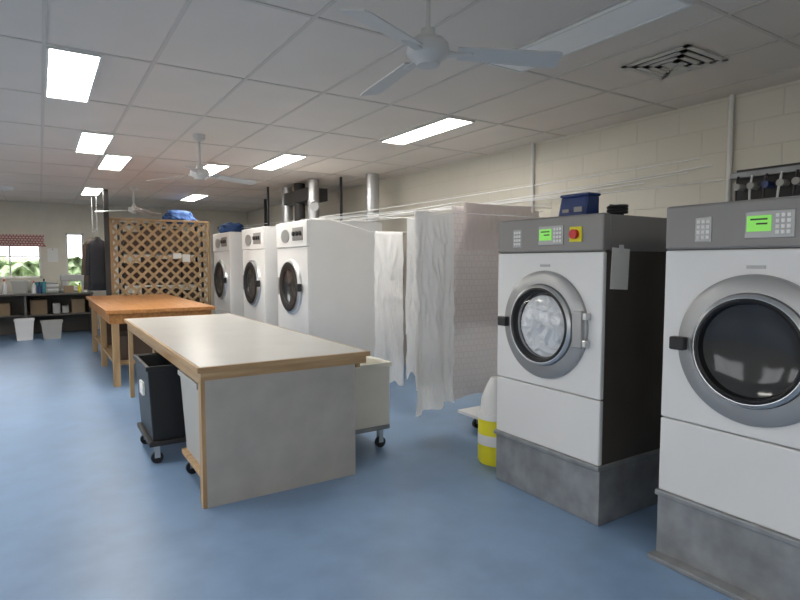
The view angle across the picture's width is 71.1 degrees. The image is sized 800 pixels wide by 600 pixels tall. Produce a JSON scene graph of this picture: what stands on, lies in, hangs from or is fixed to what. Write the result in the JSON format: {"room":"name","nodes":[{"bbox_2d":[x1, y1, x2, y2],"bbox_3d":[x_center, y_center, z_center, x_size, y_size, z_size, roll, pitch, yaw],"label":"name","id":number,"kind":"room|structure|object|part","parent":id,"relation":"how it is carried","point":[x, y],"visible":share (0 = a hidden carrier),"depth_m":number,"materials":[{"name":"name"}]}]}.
{"room":"laundry","nodes":[
{"label":"laundry","id":0,"kind":"room"},
{"bbox_2d":[0,200,246,325],"bbox_3d":[-7.344,-0.738,12.733,8.220,2.850,0.200,-2,5,-33],"label":"wall","id":1,"kind":"structure","parent":0,"point":[50,220],"depth_m":12.50,"materials":[{"name":"beige paint"}]},
{"bbox_2d":[0,246,41,277],"bbox_3d":[-8.855,-0.907,11.750,2.230,0.920,0.060,-2,5,-33],"label":"frame","id":2,"kind":"object","parent":1,"relation":"attached to","point":[9,256],"visible":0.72,"depth_m":12.16,"materials":[{"name":"white"}]},
{"bbox_2d":[0,234,45,246],"bbox_3d":[-8.756,-1.248,11.600,2.396,0.260,0.069,-2,5,-33],"label":"window valance","id":3,"kind":"object","parent":1,"relation":"attached to","point":[16,240],"visible":1,"depth_m":12.00,"materials":[{"name":"fabric"}]},
{"bbox_2d":[47,248,57,261],"bbox_3d":[-7.674,-0.990,12.377,0.200,0.300,0.012,-2,5,-33],"label":"notice","id":4,"kind":"object","parent":1,"relation":"attached to","point":[52,253],"visible":1,"depth_m":12.38,"materials":[{"name":"white paper"}]},
{"bbox_2d":[65,233,83,288],"bbox_3d":[-7.369,-0.887,12.707,0.360,1.250,0.060,-2,5,-33],"label":"frame","id":5,"kind":"object","parent":1,"relation":"attached to","point":[66,234],"visible":0.57,"depth_m":12.61,"materials":[{"name":"white"}]},
{"bbox_2d":[0,329,733,599],"bbox_3d":[-2.536,1.240,5.361,8.220,0.100,18.000,-2,5,-33],"label":"floor","id":6,"kind":"structure","parent":0,"point":[87,513],"depth_m":3.28,"materials":[{"name":"blue plastic"}]},
{"bbox_2d":[13,318,34,340],"bbox_3d":[-7.492,0.585,11.179,0.345,0.420,0.345,-2,5,-33],"label":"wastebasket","id":7,"kind":"object","parent":6,"relation":"on","point":[24,327],"visible":1,"depth_m":11.06,"materials":[{"name":"white plastic"}]},
{"bbox_2d":[0,291,92,334],"bbox_3d":[-8.569,0.334,11.332,4.130,0.900,0.850,-2,5,-33],"label":"countertop","id":8,"kind":"structure","parent":6,"relation":"on","point":[20,302],"depth_m":12.19,"materials":[{"name":"grey"}]},
{"bbox_2d":[2,279,6,293],"bbox_3d":[-8.028,-0.272,11.366,0.080,0.300,0.090,-2,5,-33],"label":"bottle","id":9,"kind":"object","parent":8,"relation":"on","point":[4,286],"visible":0.93,"depth_m":11.34,"materials":[{"name":"white plastic"}]},
{"bbox_2d":[10,280,29,293],"bbox_3d":[-7.920,-0.273,11.679,0.330,0.260,0.330,-2,5,-33],"label":"plastic basin","id":10,"kind":"object","parent":8,"relation":"in","point":[20,286],"visible":0.99,"depth_m":11.56,"materials":[{"name":"grey plastic"}]},
{"bbox_2d":[32,281,35,292],"bbox_3d":[-7.581,-0.267,11.594,0.080,0.260,0.090,-2,5,-33],"label":"bottle","id":11,"kind":"object","parent":8,"relation":"on","point":[33,284],"visible":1,"depth_m":11.57,"materials":[{"name":"white plastic"}]},
{"bbox_2d":[32,282,45,292],"bbox_3d":[-7.715,-0.274,11.990,0.255,0.220,0.255,-2,5,-33],"label":"laundry basket","id":12,"kind":"object","parent":8,"relation":"on","point":[36,283],"visible":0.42,"depth_m":11.87,"materials":[{"name":"teal plastic"}]},
{"bbox_2d":[37,282,41,292],"bbox_3d":[-7.480,-0.259,11.624,0.080,0.240,0.090,-2,5,-33],"label":"bottle","id":13,"kind":"object","parent":8,"relation":"on","point":[39,287],"visible":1,"depth_m":11.60,"materials":[{"name":"blue plastic"}]},
{"bbox_2d":[0,298,84,315],"bbox_3d":[-7.713,0.139,11.959,1.700,0.300,0.400,-2,5,-33],"label":"stock","id":14,"kind":"object","parent":8,"relation":"on","point":[37,306],"visible":1,"depth_m":11.86,"materials":[{"name":"brown cardboard"}]},
{"bbox_2d":[42,279,45,292],"bbox_3d":[-7.401,-0.291,11.646,0.070,0.300,0.085,-2,5,-33],"label":"bottle","id":15,"kind":"object","parent":8,"relation":"on","point":[44,283],"visible":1,"depth_m":11.63,"materials":[{"name":"teal plastic"}]},
{"bbox_2d":[0,311,90,317],"bbox_3d":[-8.589,0.344,11.410,4.020,0.030,0.600,-2,5,-33],"label":"shelf","id":16,"kind":"object","parent":8,"relation":"attached to","point":[14,314],"depth_m":11.99,"materials":[{"name":"grey"}]},
{"bbox_2d":[46,282,58,292],"bbox_3d":[-7.374,-0.268,11.883,0.220,0.223,0.272,-2,5,-33],"label":"linens","id":17,"kind":"object","parent":8,"relation":"on","point":[52,287],"visible":1,"depth_m":11.78,"materials":[{"name":"grey fabric"}]},
{"bbox_2d":[64,285,73,292],"bbox_3d":[-7.051,-0.232,11.920,0.190,0.146,0.170,-2,5,-33],"label":"cardboard box","id":18,"kind":"object","parent":8,"relation":"on","point":[67,289],"visible":1,"depth_m":11.86,"materials":[{"name":"brown cardboard"}]},
{"bbox_2d":[60,274,87,291],"bbox_3d":[-7.123,-0.371,12.245,0.520,0.380,0.260,-2,5,-33],"label":"sewing machine","id":19,"kind":"object","parent":8,"relation":"on","point":[64,278],"visible":0.63,"depth_m":12.14,"materials":[{"name":"grey plastic"}]},
{"bbox_2d":[40,319,62,338],"bbox_3d":[-7.105,0.598,11.429,0.390,0.360,0.390,-2,5,-33],"label":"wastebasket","id":20,"kind":"object","parent":6,"relation":"on","point":[51,329],"visible":1,"depth_m":11.30,"materials":[{"name":"grey plastic"}]},
{"bbox_2d":[103,189,111,295],"bbox_3d":[-5.294,-0.564,10.157,0.080,2.850,0.080,-2,5,-33],"label":"steel post","id":21,"kind":"object","parent":6,"relation":"on","point":[105,191],"visible":0.57,"depth_m":10.09,"materials":[{"name":"grey metal"}]},
{"bbox_2d":[86,294,214,386],"bbox_3d":[-3.957,0.488,8.623,1.298,0.960,3.500,-2,5,-33],"label":"wooden table","id":22,"kind":"object","parent":6,"relation":"on","point":[112,310],"visible":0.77,"depth_m":7.45,"materials":[{"name":"brown wood"}]},
{"bbox_2d":[95,336,135,364],"bbox_3d":[-3.957,0.702,8.638,1.100,0.030,3.100,-2,5,-33],"label":"shelf","id":23,"kind":"object","parent":22,"relation":"attached to","point":[107,349],"depth_m":8.06,"materials":[{"name":"brown wood"}]},
{"bbox_2d":[133,353,185,462],"bbox_3d":[-1.838,0.854,4.652,0.584,0.766,0.684,-2,5,-33],"label":"bin","id":24,"kind":"object","parent":6,"relation":"on","point":[162,423],"visible":0.52,"depth_m":4.32,"materials":[{"name":"black plastic"}]},
{"bbox_3d":[-1.838,1.074,4.667,0.560,0.035,0.660,-2,5,-33],"label":"frame","id":25,"kind":"part","parent":24,"relation":"part of","materials":[{"name":"grey metal"}]},
{"bbox_2d":[109,217,210,304],"bbox_3d":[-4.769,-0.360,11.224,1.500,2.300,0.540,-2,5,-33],"label":"lattice screen","id":26,"kind":"object","parent":6,"relation":"on","point":[152,227],"visible":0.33,"depth_m":11.02,"materials":[{"name":"wood"}]},
{"bbox_2d":[162,210,196,223],"bbox_3d":[-4.451,-1.674,11.313,0.672,0.292,0.450,-2,5,-33],"label":"laundry bag","id":27,"kind":"object","parent":26,"relation":"on","point":[171,214],"visible":0.6,"depth_m":11.15,"materials":[{"name":"blue fabric"}]},
{"bbox_2d":[178,370,200,489],"bbox_3d":[-1.222,0.896,4.027,0.584,0.766,0.584,-2,5,-33],"label":"cart","id":28,"kind":"object","parent":6,"relation":"on","point":[189,387],"visible":0.24,"depth_m":3.89,"materials":[{"name":"grey"}]},
{"bbox_2d":[180,371,199,463],"bbox_3d":[-1.222,0.810,4.021,0.559,0.580,0.559,-2,5,-33],"label":"tub","id":29,"kind":"object","parent":28,"relation":"in","point":[189,387],"depth_m":3.88,"materials":[{"name":"grey plastic"}]},
{"bbox_3d":[-1.222,1.117,4.042,0.560,0.035,0.560,-2,5,-33],"label":"frame","id":30,"kind":"part","parent":28,"relation":"part of","materials":[{"name":"brown wood"}]},
{"bbox_2d":[213,232,243,316],"bbox_3d":[-2.899,-0.223,10.745,1.180,2.090,1.080,-2,5,-33],"label":"dryer","id":31,"kind":"object","parent":6,"relation":"on","point":[227,246],"visible":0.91,"depth_m":10.12,"materials":[{"name":"grey metal"}]},
{"bbox_3d":[-3.348,-0.378,10.445,0.023,0.490,0.490,-2,5,-33],"label":"door glass","id":32,"kind":"part","parent":31,"relation":"part of","materials":[{"name":"grey glass"}]},
{"bbox_3d":[-3.316,-0.344,10.469,0.030,1.110,1.072,-2,5,-33],"label":"door","id":33,"kind":"part","parent":31,"relation":"part of","materials":[{"name":"white metal"}]},
{"bbox_3d":[-3.204,-1.057,10.194,0.010,0.170,0.340,-2,5,-33],"label":"control plate","id":34,"kind":"part","parent":31,"relation":"part of","materials":[{"name":"grey"}]},
{"bbox_2d":[218,222,243,232],"bbox_3d":[-3.202,-1.376,10.646,0.572,0.210,0.565,1,4,15],"label":"laundry bag","id":35,"kind":"object","parent":31,"relation":"on","point":[229,226],"visible":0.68,"depth_m":10.44,"materials":[{"name":"blue fabric"}]},
{"bbox_2d":[124,314,369,508],"bbox_3d":[-1.693,0.743,5.291,1.220,0.901,3.570,-2,5,-33],"label":"folding table","id":36,"kind":"object","parent":6,"relation":"on","point":[276,403],"visible":0.94,"depth_m":3.84,"materials":[{"name":"grey laminate"}]},
{"bbox_3d":[-1.235,0.907,3.516,0.025,0.815,0.045,-2,5,-33],"label":"panel corner post","id":37,"kind":"part","parent":36,"relation":"part of","materials":[{"name":"brown wood"}]},
{"bbox_3d":[-1.693,0.312,5.262,1.220,0.035,3.530,-2,5,-33],"label":"edge trim","id":38,"kind":"part","parent":36,"relation":"part of","materials":[{"name":"brown wood"}]},
{"bbox_3d":[-1.693,0.312,5.262,1.220,0.035,3.570,-2,5,-33],"label":"edge trim","id":39,"kind":"part","parent":36,"relation":"part of","materials":[{"name":"brown wood"}]},
{"bbox_3d":[-0.775,0.887,3.799,1.055,0.815,0.025,-2,5,-33],"label":"panel","id":40,"kind":"part","parent":36,"relation":"part of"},
{"bbox_2d":[242,226,279,326],"bbox_3d":[-1.905,-0.118,9.200,1.180,2.090,1.080,-2,5,-33],"label":"dryer","id":41,"kind":"object","parent":6,"relation":"on","point":[259,244],"visible":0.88,"depth_m":8.59,"materials":[{"name":"grey metal"}]},
{"bbox_3d":[-2.354,-0.273,8.901,0.023,0.490,0.490,-2,5,-33],"label":"door glass","id":42,"kind":"part","parent":41,"relation":"part of","materials":[{"name":"grey"}]},
{"bbox_3d":[-2.322,-0.239,8.924,0.030,1.110,1.072,-2,5,-33],"label":"door","id":43,"kind":"part","parent":41,"relation":"part of","materials":[{"name":"white metal"}]},
{"bbox_3d":[-2.210,-0.953,8.649,0.010,0.170,0.340,-2,5,-33],"label":"control plate","id":44,"kind":"part","parent":41,"relation":"part of","materials":[{"name":"grey"}]},
{"bbox_2d":[267,177,342,225],"bbox_3d":[-1.576,-1.542,9.142,0.615,0.750,1.730,-2,5,-33],"label":"flue","id":45,"kind":"object","parent":41,"relation":"on","point":[312,195],"visible":0.77,"depth_m":9.08,"materials":[{"name":"grey metal"}]},
{"bbox_2d":[276,219,381,356],"bbox_3d":[-1.030,-0.026,7.840,1.180,2.090,1.080,-2,5,-33],"label":"dryer","id":46,"kind":"object","parent":6,"relation":"on","point":[326,278],"visible":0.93,"depth_m":7.38,"materials":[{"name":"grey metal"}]},
{"bbox_3d":[-1.479,-0.181,7.540,0.023,0.490,0.490,-2,5,-33],"label":"door glass","id":47,"kind":"part","parent":46,"relation":"part of","materials":[{"name":"grey"}]},
{"bbox_3d":[-1.446,-0.147,7.564,0.030,1.110,1.072,-2,5,-33],"label":"door","id":48,"kind":"part","parent":46,"relation":"part of","materials":[{"name":"white metal"}]},
{"bbox_3d":[-1.335,-0.860,7.289,0.010,0.170,0.340,-2,5,-33],"label":"control plate","id":49,"kind":"part","parent":46,"relation":"part of","materials":[{"name":"grey"}]},
{"bbox_2d":[355,356,391,446],"bbox_3d":[-0.563,0.858,4.889,0.584,0.726,0.924,-2,5,-33],"label":"cart","id":50,"kind":"object","parent":6,"relation":"on","point":[372,376],"visible":0.28,"depth_m":4.57,"materials":[{"name":"metal"}]},
{"bbox_3d":[-0.563,1.038,4.901,0.560,0.035,0.900,-2,5,-33],"label":"frame","id":51,"kind":"part","parent":50,"relation":"part of","materials":[{"name":"metal"}]},
{"bbox_2d":[458,406,479,427],"bbox_3d":[0.985,1.103,5.235,0.820,0.190,0.400,-2,5,-33],"label":"trolley","id":52,"kind":"object","parent":6,"relation":"on","point":[472,411],"visible":0.18,"depth_m":5.14,"materials":[{"name":"white plastic"}]},
{"bbox_2d":[477,376,496,466],"bbox_3d":[0.754,0.927,4.359,0.304,0.660,0.304,-2,5,-33],"label":"drum","id":53,"kind":"object","parent":6,"relation":"on","point":[487,412],"visible":0.45,"depth_m":4.26,"materials":[{"name":"yellow plastic"}]},
{"bbox_3d":[0.754,0.882,4.356,0.304,0.050,0.304,-2,5,-33],"label":"drum lid","id":54,"kind":"part","parent":53,"relation":"part of","materials":[{"name":"white plastic"}]},
{"bbox_2d":[494,213,668,525],"bbox_3d":[1.345,0.374,3.862,1.200,1.830,0.890,-2,5,-33],"label":"washing machine","id":55,"kind":"object","parent":6,"relation":"on","point":[581,298],"visible":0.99,"depth_m":3.44,"materials":[{"name":"metal"}]},
{"bbox_3d":[0.706,0.142,3.820,0.045,0.065,0.075,-2,5,-33],"label":"door handle","id":56,"kind":"part","parent":55,"relation":"part of","materials":[{"name":"black plastic"}]},
{"bbox_3d":[0.784,-0.409,3.734,0.007,0.120,0.080,-2,5,-33],"label":"badge plate","id":57,"kind":"part","parent":55,"relation":"part of","materials":[{"name":"grey metal"}]},
{"bbox_3d":[1.044,-0.391,3.325,0.010,0.090,0.090,-2,5,-33],"label":"estop plate","id":58,"kind":"part","parent":55,"relation":"part of","materials":[{"name":"yellow plastic"}]},
{"bbox_2d":[559,192,600,215],"bbox_3d":[1.114,-0.586,3.494,0.146,0.145,0.220,-2,5,-33],"label":"storage bin","id":59,"kind":"object","parent":55,"relation":"on","point":[587,202],"visible":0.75,"depth_m":3.43,"materials":[{"name":"blue plastic"}]},
{"bbox_2d":[607,204,628,214],"bbox_3d":[1.495,-0.565,3.678,0.182,0.078,0.799,3,5,37],"label":"hose","id":60,"kind":"object","parent":55,"relation":"on","point":[620,209],"visible":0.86,"depth_m":3.35,"materials":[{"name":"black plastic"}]},
{"bbox_2d":[647,195,799,599],"bbox_3d":[2.034,0.446,2.816,1.175,1.830,0.910,-2,5,-33],"label":"washing machine","id":61,"kind":"object","parent":6,"relation":"on","point":[728,492],"visible":1,"depth_m":2.60,"materials":[{"name":"metal"}]},
{"bbox_3d":[1.378,0.213,2.774,0.045,0.065,0.075,-2,5,-33],"label":"door handle","id":62,"kind":"part","parent":61,"relation":"part of","materials":[{"name":"black plastic"}]},
{"bbox_3d":[1.457,-0.338,2.689,0.007,0.120,0.080,-2,5,-33],"label":"badge plate","id":63,"kind":"part","parent":61,"relation":"part of","materials":[{"name":"grey plastic"}]},
{"bbox_3d":[1.573,1.366,2.582,0.070,0.025,0.910,-2,5,-33],"label":"floor plate","id":64,"kind":"part","parent":61,"relation":"part of","materials":[{"name":"metal"}]},
{"bbox_3d":[1.579,0.228,2.520,0.030,0.424,0.424,-2,5,-33],"label":"door glass","id":65,"kind":"part","parent":61,"relation":"part of","materials":[{"name":"grey"}]},
{"bbox_2d":[0,0,799,211],"bbox_3d":[-2.536,-1.728,5.159,8.220,0.150,18.000,-2,5,-33],"label":"ceiling","id":66,"kind":"structure","parent":0,"point":[226,37],"depth_m":4.11,"materials":[{"name":"white tile"}]},
{"bbox_2d":[0,186,13,190],"bbox_3d":[-4.985,-1.500,6.311,1.021,0.460,1.123,-2,5,-33],"label":"ceiling fan","id":67,"kind":"object","parent":66,"relation":"hanging from","point":[1,187],"depth_m":6.61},
{"bbox_2d":[45,45,102,102],"bbox_3d":[-2.313,-1.560,3.932,0.300,0.020,1.200,-2,5,-33],"label":"ceiling light","id":68,"kind":"object","parent":66,"relation":"in","point":[70,74],"depth_m":3.83,"materials":[{"name":"white plastic"}]},
{"bbox_2d":[80,187,103,195],"bbox_3d":[-5.660,-1.990,10.278,0.300,0.020,1.200,-2,5,-33],"label":"ceiling light","id":69,"kind":"object","parent":66,"relation":"in","point":[86,190],"depth_m":10.24,"materials":[{"name":"white plastic"}]},
{"bbox_2d":[91,191,97,232],"bbox_3d":[-5.779,-1.658,10.581,0.028,0.724,1.020,-2,5,-33],"label":"rail","id":70,"kind":"object","parent":66,"relation":"attached to","point":[96,229],"visible":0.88,"depth_m":10.18,"materials":[{"name":"silver metal"}]},
{"bbox_2d":[81,233,93,289],"bbox_3d":[-5.926,-0.761,10.833,0.439,1.113,0.270,-2,5,-33],"label":"coat","id":71,"kind":"object","parent":70,"relation":"hanging from","point":[90,239],"visible":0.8,"depth_m":10.70,"materials":[{"name":"brown fabric"}]},
{"bbox_2d":[85,231,105,290],"bbox_3d":[-5.656,-0.738,10.487,0.439,1.113,0.275,-2,5,-33],"label":"coat","id":72,"kind":"object","parent":70,"relation":"hanging from","point":[95,248],"visible":0.86,"depth_m":10.39,"materials":[{"name":"grey fabric"}]},
{"bbox_2d":[75,131,114,154],"bbox_3d":[-3.354,-1.708,6.123,0.300,0.020,1.200,-2,5,-33],"label":"ceiling light","id":73,"kind":"object","parent":66,"relation":"in","point":[88,142],"depth_m":6.04,"materials":[{"name":"white plastic"}]},
{"bbox_2d":[97,154,132,170],"bbox_3d":[-3.728,-1.788,7.294,0.300,0.020,1.200,-2,5,-33],"label":"ceiling light","id":74,"kind":"object","parent":66,"relation":"in","point":[109,161],"depth_m":7.25,"materials":[{"name":"white plastic"}]},
{"bbox_2d":[95,187,161,215],"bbox_3d":[-4.629,-1.728,9.660,1.110,0.460,1.059,-2,5,-33],"label":"ceiling fan","id":75,"kind":"object","parent":66,"relation":"hanging from","point":[134,210],"depth_m":9.72,"materials":[{"name":"white metal"}]},
{"bbox_2d":[180,194,208,200],"bbox_3d":[-4.145,-2.056,11.248,0.300,0.020,1.200,-2,5,-33],"label":"ceiling light","id":76,"kind":"object","parent":66,"relation":"in","point":[193,197],"depth_m":11.19,"materials":[{"name":"white plastic"}]},
{"bbox_2d":[147,133,256,184],"bbox_3d":[-1.957,-1.463,5.758,1.059,0.460,1.110,-2,5,-33],"label":"ceiling fan","id":77,"kind":"object","parent":66,"relation":"hanging from","point":[199,173],"depth_m":5.73,"materials":[{"name":"white metal"}]},
{"bbox_2d":[188,163,229,177],"bbox_3d":[-2.726,-1.831,7.936,0.300,0.020,1.200,-2,5,-33],"label":"ceiling light","id":78,"kind":"object","parent":66,"relation":"in","point":[213,169],"depth_m":7.64,"materials":[{"name":"white plastic"}]},
{"bbox_2d":[252,153,307,169],"bbox_3d":[-1.579,-1.785,7.260,0.300,0.020,1.200,-2,5,-33],"label":"ceiling light","id":79,"kind":"object","parent":66,"relation":"in","point":[284,159],"depth_m":7.18,"materials":[{"name":"white plastic"}]},
{"bbox_2d":[366,173,378,221],"bbox_3d":[-0.409,-0.445,8.401,0.206,2.850,0.206,-2,5,-33],"label":"duct","id":80,"kind":"object","parent":66,"relation":"hanging from","point":[372,179],"visible":0.28,"depth_m":8.24,"materials":[{"name":"grey metal"}]},
{"bbox_2d":[0,0,799,211],"bbox_3d":[-2.536,-1.652,5.164,7.820,0.007,17.600,-2,5,-33],"label":"grid","id":81,"kind":"object","parent":66,"relation":"attached to","point":[724,14],"depth_m":4.22,"materials":[{"name":"white metal"}]},
{"bbox_2d":[380,116,474,144],"bbox_3d":[0.237,-1.670,5.566,0.300,0.020,1.200,-2,5,-33],"label":"ceiling light","id":82,"kind":"object","parent":66,"relation":"in","point":[447,123],"depth_m":5.49,"materials":[{"name":"white plastic"}]},
{"bbox_2d":[340,0,562,95],"bbox_3d":[0.052,-1.255,2.546,1.056,0.440,0.943,-2,5,-33],"label":"ceiling fan","id":83,"kind":"object","parent":66,"relation":"hanging from","point":[426,51],"depth_m":2.44,"materials":[{"name":"white metal"}]},
{"bbox_2d":[487,0,693,72],"bbox_3d":[1.020,-1.511,3.222,0.300,0.020,1.200,-2,5,-33],"label":"ceiling light","id":84,"kind":"object","parent":66,"relation":"in","point":[628,15],"depth_m":3.05,"materials":[{"name":"white plastic"}]},
{"bbox_2d":[621,44,728,79],"bbox_3d":[1.787,-1.537,3.654,0.460,0.027,0.460,-2,5,-33],"label":"ceiling air vent","id":85,"kind":"object","parent":66,"relation":"in","point":[687,58],"depth_m":3.61,"materials":[{"name":"metal"}]},
{"bbox_2d":[247,80,799,358],"bbox_3d":[0.839,-0.378,7.422,0.200,2.850,17.600,-2,5,-33],"label":"wall","id":86,"kind":"structure","parent":0,"point":[766,129],"depth_m":5.21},
{"bbox_2d":[217,158,723,232],"bbox_3d":[-0.689,-0.400,7.747,1.988,2.850,9.002,-2,5,-33],"label":"clothesline","id":87,"kind":"object","parent":86,"relation":"attached to","point":[499,202],"visible":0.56,"depth_m":5.71,"materials":[{"name":"silver metal"}]},
{"bbox_2d":[374,231,403,385],"bbox_3d":[-0.121,0.119,6.187,0.402,1.734,0.096,-3,5,-36],"label":"bedsheet","id":88,"kind":"object","parent":87,"relation":"hanging from","point":[388,251],"visible":0.97,"depth_m":6.17,"materials":[{"name":"white fabric"}]},
{"bbox_2d":[405,218,415,378],"bbox_3d":[0.171,-0.007,5.709,0.233,1.639,0.101,-2,4,-26],"label":"bedsheet","id":89,"kind":"object","parent":87,"relation":"hanging from","point":[411,265],"visible":0.4,"depth_m":5.69,"materials":[{"name":"white fabric"}]},
{"bbox_2d":[413,210,454,416],"bbox_3d":[0.300,0.122,4.967,0.438,1.796,0.126,-2,5,-33],"label":"bedsheet","id":90,"kind":"object","parent":87,"relation":"hanging from","point":[433,294],"visible":1,"depth_m":4.95,"materials":[{"name":"white fabric"}]},
{"bbox_2d":[452,205,538,399],"bbox_3d":[0.995,0.030,5.756,1.199,1.924,0.061,-2,5,-33],"label":"sheet","id":91,"kind":"object","parent":87,"relation":"hanging from","point":[475,282],"visible":0.38,"depth_m":5.59,"materials":[{"name":"fabric"}]},
{"bbox_2d":[463,202,531,250],"bbox_3d":[0.981,-0.716,5.576,0.898,0.466,0.056,-2,5,-33],"label":"blanket","id":92,"kind":"object","parent":87,"relation":"hanging from","point":[480,232],"visible":0.67,"depth_m":5.47,"materials":[{"name":"white fabric"}]},
{"bbox_2d":[530,143,534,210],"bbox_3d":[1.457,-0.297,6.230,0.036,2.850,0.036,-2,5,-33],"label":"conduit pipe","id":93,"kind":"object","parent":86,"relation":"attached to","point":[532,144],"visible":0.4,"depth_m":6.14,"materials":[{"name":"white metal"}]},
{"bbox_2d":[725,94,734,201],"bbox_3d":[2.592,-0.178,4.467,0.036,2.850,0.036,-2,5,-33],"label":"conduit pipe","id":94,"kind":"object","parent":86,"relation":"attached to","point":[731,97],"visible":0.4,"depth_m":4.39,"materials":[{"name":"white metal"}]},
{"bbox_2d":[730,162,799,200],"bbox_3d":[2.915,-0.592,3.860,0.130,0.761,1.240,-2,5,-33],"label":"pump","id":95,"kind":"object","parent":86,"relation":"attached to","point":[783,180],"visible":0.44,"depth_m":4.14,"materials":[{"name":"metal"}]},
{"bbox_3d":[2.919,-0.924,3.840,0.060,0.045,1.240,-2,5,-33],"label":"rail","id":96,"kind":"part","parent":95,"relation":"part of","materials":[{"name":"metal"}]},
{"label":"outside","id":97,"kind":"structure","parent":0,"visible":0},
{"bbox_3d":[-8.259,1.651,3.730,70.000,0.100,75.000,-2,5,-33],"label":"ground","id":98,"kind":"structure","parent":97,"visible":0},
{"bbox_2d":[0,256,81,286],"bbox_3d":[-11.345,-0.297,17.692,18.000,2.236,0.699,-2,5,-33],"label":"hedge","id":99,"kind":"object","parent":98,"relation":"on","point":[23,266],"visible":0.03,"depth_m":17.54,"materials":[{"name":"green plant"}]}
]}

